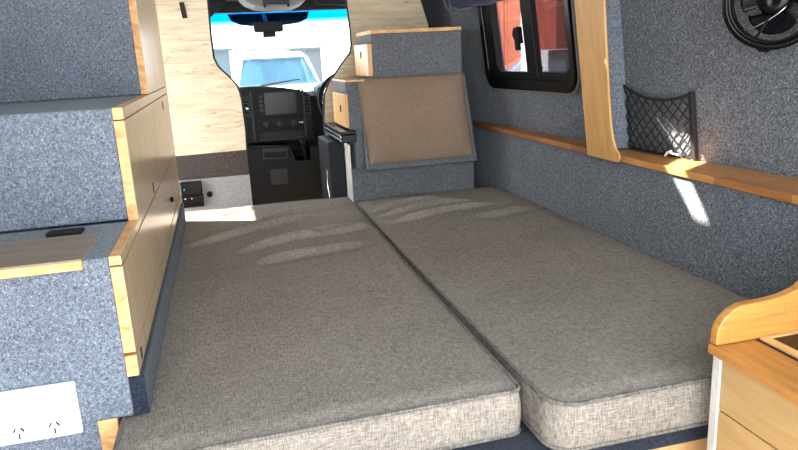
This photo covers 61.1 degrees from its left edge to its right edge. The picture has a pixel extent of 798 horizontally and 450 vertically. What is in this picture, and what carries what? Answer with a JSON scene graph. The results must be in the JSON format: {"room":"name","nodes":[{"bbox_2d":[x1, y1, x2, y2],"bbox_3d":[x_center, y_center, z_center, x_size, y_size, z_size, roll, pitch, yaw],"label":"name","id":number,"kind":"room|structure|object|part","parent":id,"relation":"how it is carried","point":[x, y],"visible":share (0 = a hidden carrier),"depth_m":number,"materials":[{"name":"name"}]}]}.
{"room":"vehicle interior","nodes":[
{"label":"vehicle interior","id":0,"kind":"room"},
{"bbox_2d":[209,0,345,13],"bbox_3d":[-0.697,-1.388,3.549,1.870,0.445,1.105,-6,15,-14],"label":"roof","id":1,"kind":"structure","parent":0,"point":[230,6],"depth_m":4.09,"materials":[{"name":"plastic"}]},
{"bbox_2d":[209,0,225,17],"bbox_3d":[-1.204,-1.201,3.842,0.448,0.130,0.020,-6,15,-14],"label":"sun visor","id":2,"kind":"object","parent":1,"relation":"attached to","point":[214,5],"visible":0.24,"depth_m":3.86,"materials":[{"name":"plastic"}]},
{"bbox_2d":[238,0,304,11],"bbox_3d":[-0.723,-1.287,3.894,0.411,0.096,0.248,-6,15,-14],"label":"console","id":3,"kind":"object","parent":1,"relation":"attached to","point":[257,5],"visible":1,"depth_m":3.81,"materials":[{"name":"grey plastic"}]},
{"bbox_2d":[211,10,346,22],"bbox_3d":[-0.896,-1.080,4.421,1.750,0.710,0.472,-6,15,-14],"label":"window","id":4,"kind":"structure","parent":1,"relation":"attached to","point":[321,14],"depth_m":4.28,"materials":[{"name":"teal glass"}]},
{"bbox_2d":[253,14,282,36],"bbox_3d":[-0.802,-1.219,4.125,0.175,0.144,0.136,-6,15,-14],"label":"mirror","id":5,"kind":"object","parent":4,"relation":"attached to","point":[269,29],"visible":1,"depth_m":4.07,"materials":[{"name":"black plastic"}]},
{"bbox_3d":[-0.815,-1.250,4.122,0.024,0.081,0.121,-7,15,-17],"label":"stem","id":6,"kind":"part","parent":5,"relation":"part of","materials":[{"name":"black plastic"}]},
{"bbox_2d":[227,11,308,25],"bbox_3d":[-0.812,-1.283,4.218,0.500,0.075,0.051,-6,15,-14],"label":"film","id":7,"kind":"object","parent":4,"relation":"attached to","point":[287,18],"visible":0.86,"depth_m":4.21,"materials":[{"name":"blue plastic"}]},
{"bbox_2d":[315,0,345,5],"bbox_3d":[-0.272,-1.334,4.063,0.478,0.072,0.020,-6,15,-14],"label":"sun visor","id":8,"kind":"object","parent":1,"relation":"attached to","point":[327,2],"visible":0.44,"depth_m":4.02,"materials":[{"name":"plastic"}]},
{"bbox_2d":[420,0,451,27],"bbox_3d":[0.218,-0.643,3.473,0.400,1.920,0.050,-6,15,-14],"label":"wall","id":9,"kind":"structure","parent":0,"point":[436,13],"depth_m":3.34,"materials":[{"name":"fabric"}]},
{"bbox_2d":[448,0,797,178],"bbox_3d":[0.803,-0.684,1.713,0.181,1.095,3.456,-7,15,-17],"label":"wall","id":10,"kind":"structure","parent":0,"point":[746,97],"depth_m":1.85,"materials":[{"name":"fabric"}]},
{"bbox_2d":[477,0,580,94],"bbox_3d":[0.478,-0.831,2.629,0.111,0.624,0.745,-7,15,-17],"label":"window","id":11,"kind":"structure","parent":10,"relation":"in","point":[549,34],"depth_m":2.57,"materials":[{"name":"black plastic"}]},
{"bbox_2d":[443,0,503,11],"bbox_3d":[0.338,-0.960,2.840,0.091,0.097,0.603,-7,15,-17],"label":"window blind","id":12,"kind":"object","parent":11,"relation":"attached to","point":[461,4],"visible":1,"depth_m":2.90,"materials":[{"name":"blue fabric"}]},
{"bbox_3d":[0.487,-0.833,2.628,0.094,0.535,0.675,-7,15,-17],"label":"frame","id":13,"kind":"part","parent":11,"relation":"part of","materials":[{"name":"black plastic"}]},
{"bbox_3d":[0.553,-0.796,2.469,0.065,0.505,0.284,-7,15,-17],"label":"tinted pane","id":14,"kind":"part","parent":11,"relation":"part of","materials":[{"name":"clear glass"}]},
{"bbox_2d":[574,0,620,161],"bbox_3d":[0.566,-0.672,1.992,0.119,0.972,0.190,-6,15,-14],"label":"board","id":15,"kind":"object","parent":10,"relation":"attached to","point":[591,22],"visible":1,"depth_m":2.06,"materials":[{"name":"brown wood"}]},
{"bbox_2d":[606,0,629,148],"bbox_3d":[0.618,-0.648,2.086,0.206,0.830,0.060,-6,15,-14],"label":"trim","id":16,"kind":"structure","parent":10,"relation":"attached to","point":[618,98],"depth_m":2.11,"materials":[{"name":"grey fabric"}]},
{"bbox_2d":[471,120,797,204],"bbox_3d":[0.865,-0.149,1.815,0.240,0.019,3.360,-6,15,-14],"label":"wall shelf","id":17,"kind":"object","parent":10,"relation":"attached to","point":[781,188],"visible":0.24,"depth_m":1.80,"materials":[{"name":"brown wood"}]},
{"bbox_2d":[664,150,678,156],"bbox_3d":[0.792,-0.207,1.966,0.010,0.022,0.048,-12,17,-33],"label":"clip","id":18,"kind":"object","parent":17,"relation":"on","point":[669,151],"visible":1,"depth_m":1.97,"materials":[{"name":"white plastic"}]},
{"bbox_2d":[623,82,698,159],"bbox_3d":[0.772,-0.319,2.024,0.044,0.212,0.323,-7,15,-17],"label":"pocket","id":19,"kind":"object","parent":10,"relation":"attached to","point":[693,147],"visible":0.99,"depth_m":1.97,"materials":[{"name":"black fabric"}]},
{"bbox_3d":[0.752,-0.392,2.002,0.012,0.049,0.306,-7,15,-17],"label":"cord","id":20,"kind":"part","parent":19,"relation":"part of","materials":[{"name":"black fabric"}]},
{"bbox_2d":[722,0,797,52],"bbox_3d":[0.839,-0.491,1.489,0.208,0.215,0.150,9,19,40],"label":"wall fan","id":21,"kind":"object","parent":10,"relation":"attached to","point":[775,18],"visible":1,"depth_m":1.49,"materials":[{"name":"black plastic"}]},
{"bbox_3d":[0.790,-0.514,1.482,0.073,0.091,0.015,3,15,22],"label":"blade","id":22,"kind":"part","parent":21,"relation":"part of","materials":[{"name":"black plastic"}]},
{"bbox_3d":[0.790,-0.429,1.478,0.013,0.058,0.038,-15,18,-39],"label":"guard arm","id":23,"kind":"part","parent":21,"relation":"part of","materials":[{"name":"black plastic"}]},
{"bbox_3d":[0.794,-0.447,1.466,0.082,0.049,0.004,10,19,42],"label":"bright trim","id":24,"kind":"part","parent":21,"relation":"part of","materials":[{"name":"metal"}]},
{"bbox_3d":[0.823,-0.447,1.486,0.014,0.055,0.109,-13,17,-35],"label":"blade","id":25,"kind":"part","parent":21,"relation":"part of","materials":[{"name":"black plastic"}]},
{"bbox_2d":[472,126,797,298],"bbox_3d":[0.843,0.264,1.951,0.150,0.848,3.440,-6,15,-14],"label":"wall","id":26,"kind":"structure","parent":0,"point":[744,243],"depth_m":1.91,"materials":[{"name":"fabric"}]},
{"bbox_3d":[-0.209,0.597,2.660,1.960,0.040,5.160,-6,15,-14],"label":"floor","id":27,"kind":"structure","parent":0,"visible":0},
{"bbox_2d":[0,152,185,449],"bbox_3d":[-0.844,0.330,1.918,0.442,0.904,1.571,-6,15,-14],"label":"storage cabinet","id":28,"kind":"object","parent":27,"relation":"on","point":[87,305],"visible":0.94,"depth_m":1.17,"materials":[{"name":"grey fabric"}]},
{"bbox_2d":[0,381,82,445],"bbox_3d":[-0.621,0.322,1.141,0.148,0.097,0.022,-6,15,-14],"label":"power outlet","id":29,"kind":"object","parent":28,"relation":"attached to","point":[35,413],"visible":1,"depth_m":1.14,"materials":[{"name":"white plastic"}]},
{"bbox_2d":[9,410,20,416],"bbox_3d":[-0.639,0.314,1.125,0.017,0.010,0.004,-6,15,-14],"label":"rocker switch","id":30,"kind":"object","parent":29,"relation":"attached to","point":[12,413],"depth_m":1.12,"materials":[{"name":"white plastic"}]},
{"bbox_2d":[7,422,30,441],"bbox_3d":[-0.637,0.347,1.134,0.037,0.037,0.003,-6,15,-14],"label":"socket","id":31,"kind":"object","parent":29,"relation":"attached to","point":[16,431],"depth_m":1.13,"materials":[{"name":"white plastic"}]},
{"bbox_2d":[45,404,56,410],"bbox_3d":[-0.586,0.308,1.138,0.017,0.010,0.004,-6,15,-14],"label":"rocker switch","id":32,"kind":"object","parent":29,"relation":"attached to","point":[48,407],"depth_m":1.14,"materials":[{"name":"white plastic"}]},
{"bbox_2d":[43,416,66,435],"bbox_3d":[-0.584,0.341,1.147,0.037,0.037,0.003,-6,15,-14],"label":"socket","id":33,"kind":"object","parent":29,"relation":"attached to","point":[52,425],"depth_m":1.15,"materials":[{"name":"white plastic"}]},
{"bbox_2d":[0,86,174,231],"bbox_3d":[-0.912,-0.236,1.917,0.434,0.243,1.283,-6,15,-14],"label":"storage cabinet","id":34,"kind":"object","parent":28,"relation":"on","point":[99,159],"visible":0.9,"depth_m":1.35,"materials":[{"name":"grey fabric"}]},
{"bbox_2d":[0,0,165,102],"bbox_3d":[-1.008,-0.745,2.072,0.432,0.675,0.713,-6,15,-14],"label":"storage cabinet","id":35,"kind":"object","parent":34,"relation":"on","point":[50,49],"visible":1,"depth_m":1.80,"materials":[{"name":"grey fabric"}]},
{"bbox_3d":[-0.810,-0.768,2.120,0.018,0.674,0.713,-6,15,-14],"label":"door","id":36,"kind":"part","parent":35,"relation":"part of","materials":[{"name":"brown wood"}]},
{"bbox_3d":[-0.801,-0.769,2.123,0.003,0.673,0.712,-6,15,-14],"label":"door","id":37,"kind":"part","parent":35,"relation":"part of","materials":[{"name":"brown wood"}]},
{"bbox_3d":[-0.629,-0.170,1.653,0.018,0.217,0.613,-6,15,-14],"label":"door","id":38,"kind":"part","parent":34,"relation":"part of","materials":[{"name":"beige wood"}]},
{"bbox_3d":[-0.721,-0.364,1.938,0.018,0.024,1.283,-6,15,-14],"label":"rail","id":39,"kind":"part","parent":34,"relation":"part of","materials":[{"name":"brown wood"}]},
{"bbox_3d":[-0.620,-0.171,1.656,0.003,0.216,0.611,-6,15,-14],"label":"door","id":40,"kind":"part","parent":34,"relation":"part of","materials":[{"name":"brown wood"}]},
{"bbox_3d":[-0.711,-0.365,1.941,0.003,0.022,1.282,-6,15,-14],"label":"rail","id":41,"kind":"part","parent":34,"relation":"part of","materials":[{"name":"brown wood"}]},
{"bbox_3d":[-0.784,-0.316,2.261,0.003,0.216,0.664,-6,15,-14],"label":"door","id":42,"kind":"part","parent":34,"relation":"part of","materials":[{"name":"brown wood"}]},
{"bbox_3d":[-0.669,-0.030,1.884,0.018,0.155,1.562,-6,15,-14],"label":"door","id":43,"kind":"part","parent":28,"relation":"part of","materials":[{"name":"beige wood"}]},
{"bbox_3d":[-0.660,-0.031,1.887,0.003,0.154,1.561,-6,15,-14],"label":"door","id":44,"kind":"part","parent":28,"relation":"part of","materials":[{"name":"brown wood"}]},
{"bbox_3d":[-0.664,0.070,1.909,0.018,0.038,1.562,-6,15,-14],"label":"drawer","id":45,"kind":"part","parent":28,"relation":"part of","materials":[{"name":"beige wood"}]},
{"bbox_3d":[-0.657,0.125,1.927,0.026,0.076,1.558,-6,15,-14],"label":"kick rail","id":46,"kind":"part","parent":28,"relation":"part of","materials":[{"name":"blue fabric"}]},
{"bbox_3d":[-0.655,0.068,1.912,0.003,0.038,1.561,-6,15,-14],"label":"drawer","id":47,"kind":"part","parent":28,"relation":"part of","materials":[{"name":"brown wood"}]},
{"bbox_2d":[155,0,252,211],"bbox_3d":[-1.063,-0.297,3.130,0.728,1.546,0.030,-6,15,-14],"label":"panel","id":48,"kind":"object","parent":27,"relation":"on","point":[207,114],"visible":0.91,"depth_m":3.12,"materials":[{"name":"brown wood"}]},
{"bbox_2d":[180,180,203,207],"bbox_3d":[-0.967,-0.142,3.164,0.100,0.122,0.045,-6,15,-14],"label":"box","id":49,"kind":"object","parent":48,"relation":"attached to","point":[192,195],"visible":0.96,"depth_m":3.15,"materials":[{"name":"black plastic"}]},
{"bbox_2d":[216,81,323,204],"bbox_3d":[-0.794,-0.361,4.314,1.780,1.062,1.011,-6,15,-14],"label":"dashboard","id":50,"kind":"object","parent":27,"relation":"on","point":[284,126],"visible":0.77,"depth_m":3.92,"materials":[{"name":"plastic"}]},
{"bbox_2d":[242,97,250,116],"bbox_3d":[-0.870,-0.673,3.850,0.038,0.110,0.018,-6,15,-14],"label":"air vent","id":51,"kind":"object","parent":50,"relation":"attached to","point":[246,100],"depth_m":3.85,"materials":[{"name":"black plastic"}]},
{"bbox_3d":[-0.839,-0.619,3.877,0.012,0.280,0.010,-6,15,-14],"label":"trim","id":52,"kind":"part","parent":50,"relation":"part of","materials":[{"name":"black plastic"}]},
{"bbox_3d":[-0.761,-0.578,3.890,0.040,0.040,0.016,-6,15,-14],"label":"heater knob","id":53,"kind":"part","parent":50,"relation":"part of","materials":[{"name":"black plastic"}]},
{"bbox_3d":[-0.709,-0.765,3.878,0.398,0.076,0.010,-6,15,-14],"label":"stack trim","id":54,"kind":"part","parent":50,"relation":"part of","materials":[{"name":"plastic"}]},
{"bbox_3d":[-0.710,-0.412,3.884,0.140,0.068,0.012,-6,15,-14],"label":"cubby frame","id":55,"kind":"part","parent":50,"relation":"part of","materials":[{"name":"black plastic"}]},
{"bbox_3d":[-0.689,-0.586,3.907,0.040,0.040,0.016,-6,15,-14],"label":"heater knob","id":56,"kind":"part","parent":50,"relation":"part of","materials":[{"name":"black plastic"}]},
{"bbox_3d":[-0.680,-0.590,3.923,0.255,0.055,0.010,-6,15,-14],"label":"heater panel","id":57,"kind":"part","parent":50,"relation":"part of","materials":[{"name":"plastic"}]},
{"bbox_3d":[-0.612,-0.595,3.926,0.040,0.040,0.016,-6,15,-14],"label":"heater knob","id":58,"kind":"part","parent":50,"relation":"part of","materials":[{"name":"black plastic"}]},
{"bbox_3d":[-0.542,-0.433,3.855,0.032,0.127,0.058,3,15,22],"label":"gear lever","id":59,"kind":"part","parent":50,"relation":"part of","materials":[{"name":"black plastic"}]},
{"bbox_3d":[-0.553,-0.651,3.947,0.012,0.280,0.010,-6,15,-14],"label":"trim","id":60,"kind":"part","parent":50,"relation":"part of","materials":[{"name":"black plastic"}]},
{"bbox_2d":[304,96,311,115],"bbox_3d":[-0.533,-0.694,3.937,0.038,0.110,0.018,-6,15,-14],"label":"air vent","id":61,"kind":"object","parent":50,"relation":"attached to","point":[307,103],"depth_m":3.94,"materials":[{"name":"black plastic"}]},
{"bbox_2d":[313,81,323,98],"bbox_3d":[-0.346,-0.822,4.091,0.337,0.100,0.200,-6,15,-14],"label":"hood","id":62,"kind":"object","parent":50,"relation":"attached to","point":[316,88],"depth_m":4.03,"materials":[{"name":"plastic"}]},
{"bbox_2d":[317,74,332,115],"bbox_3d":[-0.246,-0.700,3.827,0.343,0.346,0.376,2,15,19],"label":"steering wheel","id":63,"kind":"object","parent":50,"relation":"attached to","point":[324,84],"visible":0.19,"depth_m":3.74,"materials":[{"name":"black plastic"}]},
{"bbox_2d":[318,122,355,197],"bbox_3d":[-0.271,-0.007,3.148,0.114,0.896,0.463,-6,15,-14],"label":"box","id":64,"kind":"object","parent":27,"relation":"on","point":[331,147],"visible":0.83,"depth_m":3.00,"materials":[{"name":"plastic"}]},
{"bbox_3d":[-0.270,-0.437,3.045,0.066,0.013,0.463,-6,15,-14],"label":"lid","id":65,"kind":"part","parent":64,"relation":"part of","materials":[{"name":"black plastic"}]},
{"bbox_3d":[-0.268,-0.413,3.051,0.063,0.034,0.460,-6,15,-14],"label":"lid","id":66,"kind":"part","parent":64,"relation":"part of","materials":[{"name":"black plastic"}]},
{"bbox_2d":[323,0,427,135],"bbox_3d":[-0.095,-0.408,3.373,0.563,1.545,0.016,-6,15,-14],"label":"panel","id":67,"kind":"object","parent":27,"relation":"on","point":[362,15],"visible":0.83,"depth_m":3.24,"materials":[{"name":"brown wood"}]},
{"bbox_2d":[332,73,476,202],"bbox_3d":[0.028,-0.132,3.155,0.558,1.104,0.461,-6,15,-14],"label":"storage box","id":68,"kind":"object","parent":27,"relation":"on","point":[364,180],"visible":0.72,"depth_m":2.94,"materials":[{"name":"fabric"}]},
{"bbox_3d":[-0.260,-0.516,3.007,0.012,0.140,0.320,-6,15,-14],"label":"drawer","id":69,"kind":"part","parent":68,"relation":"part of","materials":[{"name":"brown wood"}]},
{"bbox_2d":[354,26,461,77],"bbox_3d":[0.032,-0.783,3.070,0.426,0.197,0.310,-6,15,-14],"label":"storage box","id":70,"kind":"object","parent":68,"relation":"on","point":[414,51],"visible":1,"depth_m":2.93,"materials":[{"name":"fabric"}]},
{"bbox_3d":[-0.160,-0.737,3.021,0.020,0.136,0.285,-6,15,-14],"label":"drawer","id":71,"kind":"part","parent":70,"relation":"part of","materials":[{"name":"brown wood"}]},
{"bbox_2d":[357,73,473,164],"bbox_3d":[0.075,-0.462,2.913,0.472,0.353,0.136,-6,15,-14],"label":"cushion","id":72,"kind":"object","parent":68,"relation":"on","point":[414,117],"visible":1,"depth_m":2.89,"materials":[{"name":"brown fabric"}]},
{"bbox_3d":[0.078,-0.451,2.929,0.490,0.379,0.154,-6,15,-14],"label":"sloping lid","id":73,"kind":"part","parent":68,"relation":"part of","materials":[{"name":"fabric"}]},
{"bbox_2d":[452,420,707,449],"bbox_3d":[-0.003,0.431,2.179,1.408,0.496,1.935,-6,15,-14],"label":"platform","id":74,"kind":"object","parent":27,"relation":"on","point":[695,438],"visible":0.02,"depth_m":1.27,"materials":[{"name":"blue fabric"}]},
{"bbox_2d":[113,197,520,449],"bbox_3d":[-0.343,0.162,2.054,0.744,0.119,1.911,-6,15,-14],"label":"mattress","id":75,"kind":"object","parent":74,"relation":"on","point":[291,325],"visible":0.81,"depth_m":1.43,"materials":[{"name":"grey fabric"}]},
{"bbox_2d":[355,187,750,449],"bbox_3d":[0.354,0.105,2.130,0.675,0.123,1.866,-6,15,-14],"label":"mattress","id":76,"kind":"object","parent":74,"relation":"on","point":[605,340],"visible":0.82,"depth_m":1.59,"materials":[{"name":"grey fabric"}]},
{"bbox_3d":[0.236,0.664,1.313,1.398,0.447,0.050,-6,15,-14],"label":"panel","id":77,"kind":"part","parent":74,"relation":"part of","materials":[{"name":"brown wood"}]},
{"bbox_2d":[707,338,797,449],"bbox_3d":[0.878,0.636,0.798,0.400,0.690,1.066,-6,15,-14],"label":"base cabinet","id":78,"kind":"object","parent":27,"relation":"on","point":[754,397],"visible":1,"depth_m":1.10,"materials":[{"name":"brown wood"}]},
{"bbox_3d":[0.750,0.528,1.291,0.387,0.671,0.016,-6,15,-14],"label":"panel","id":79,"kind":"part","parent":78,"relation":"part of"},
{"bbox_3d":[0.705,0.521,0.717,0.022,0.169,1.034,-6,15,-14],"label":"drawer","id":80,"kind":"part","parent":78,"relation":"part of","materials":[{"name":"brown wood"}]},
{"bbox_2d":[710,281,797,344],"bbox_3d":[0.703,0.116,1.183,0.349,0.144,0.018,-6,15,-14],"label":"board","id":81,"kind":"object","parent":78,"relation":"on","point":[777,313],"visible":1,"depth_m":1.16,"materials":[{"name":"orange wood"}]},
{"bbox_3d":[0.698,0.390,0.684,0.022,0.097,1.034,-6,15,-14],"label":"drawer","id":82,"kind":"part","parent":78,"relation":"part of","materials":[{"name":"brown wood"}]},
{"bbox_2d":[756,331,797,360],"bbox_3d":[0.824,0.230,0.974,0.300,0.015,0.487,-6,15,-14],"label":"cooktop","id":83,"kind":"object","parent":78,"relation":"in","point":[786,344],"visible":1,"depth_m":1.15,"materials":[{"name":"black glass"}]},
{"bbox_3d":[0.818,0.234,0.984,0.246,0.002,0.447,-6,15,-14],"label":"glass plate","id":84,"kind":"part","parent":83,"relation":"part of","materials":[{"name":"brown glass"}]},
{"label":"outside","id":85,"kind":"structure","parent":0,"visible":0},
{"bbox_3d":[-3.729,-1.490,14.583,80.000,0.200,90.000,-6,15,-14],"label":"floor","id":86,"kind":"structure","parent":85,"visible":0},
{"bbox_2d":[214,48,232,77],"bbox_3d":[-5.584,-3.968,19.761,1.600,2.240,1.400,-6,15,-14],"label":"shed","id":87,"kind":"object","parent":86,"relation":"on","point":[222,57],"visible":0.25,"depth_m":19.12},
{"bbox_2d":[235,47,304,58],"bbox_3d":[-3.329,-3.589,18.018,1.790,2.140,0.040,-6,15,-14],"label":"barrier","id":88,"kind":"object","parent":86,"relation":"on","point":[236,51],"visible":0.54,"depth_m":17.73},
{"bbox_2d":[232,51,319,90],"bbox_3d":[-2.637,-2.626,14.358,1.790,1.998,5.470,-6,15,-14],"label":"van","id":89,"kind":"object","parent":86,"relation":"on","point":[293,70],"visible":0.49,"depth_m":13.23,"materials":[{"name":"white paint"}]},
{"bbox_2d":[211,18,349,80],"bbox_3d":[-10.266,-8.280,27.615,23.000,7.200,1.100,-6,15,-14],"label":"windshield","id":90,"kind":"object","parent":86,"relation":"on","point":[331,34],"visible":0.02,"depth_m":28.79},
{"bbox_2d":[285,47,322,81],"bbox_3d":[-2.820,-4.240,20.446,0.920,2.160,1.400,-6,15,-14],"label":"shed","id":91,"kind":"object","parent":86,"relation":"on","point":[313,53],"visible":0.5,"depth_m":19.75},
{"bbox_2d":[507,61,520,70],"bbox_3d":[2.453,-3.699,18.839,1.530,1.380,14.364,0,14,12],"label":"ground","id":92,"kind":"structure","parent":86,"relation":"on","point":[517,67],"depth_m":20.97,"materials":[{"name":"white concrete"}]},
{"bbox_2d":[497,0,520,70],"bbox_3d":[2.354,-5.645,18.346,1.530,2.600,14.364,0,14,12],"label":"shipping container","id":93,"kind":"object","parent":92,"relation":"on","point":[509,12],"visible":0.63,"depth_m":15.82,"materials":[{"name":"metal"}]},
{"bbox_3d":[1.655,-3.863,11.450,0.130,2.580,0.120,0,14,12],"label":"corner post","id":94,"kind":"part","parent":93,"relation":"part of","materials":[{"name":"metal"}]},
{"bbox_3d":[2.411,-4.445,18.651,1.520,0.120,14.244,0,14,12],"label":"rail","id":95,"kind":"part","parent":93,"relation":"part of","materials":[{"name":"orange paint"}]}
]}

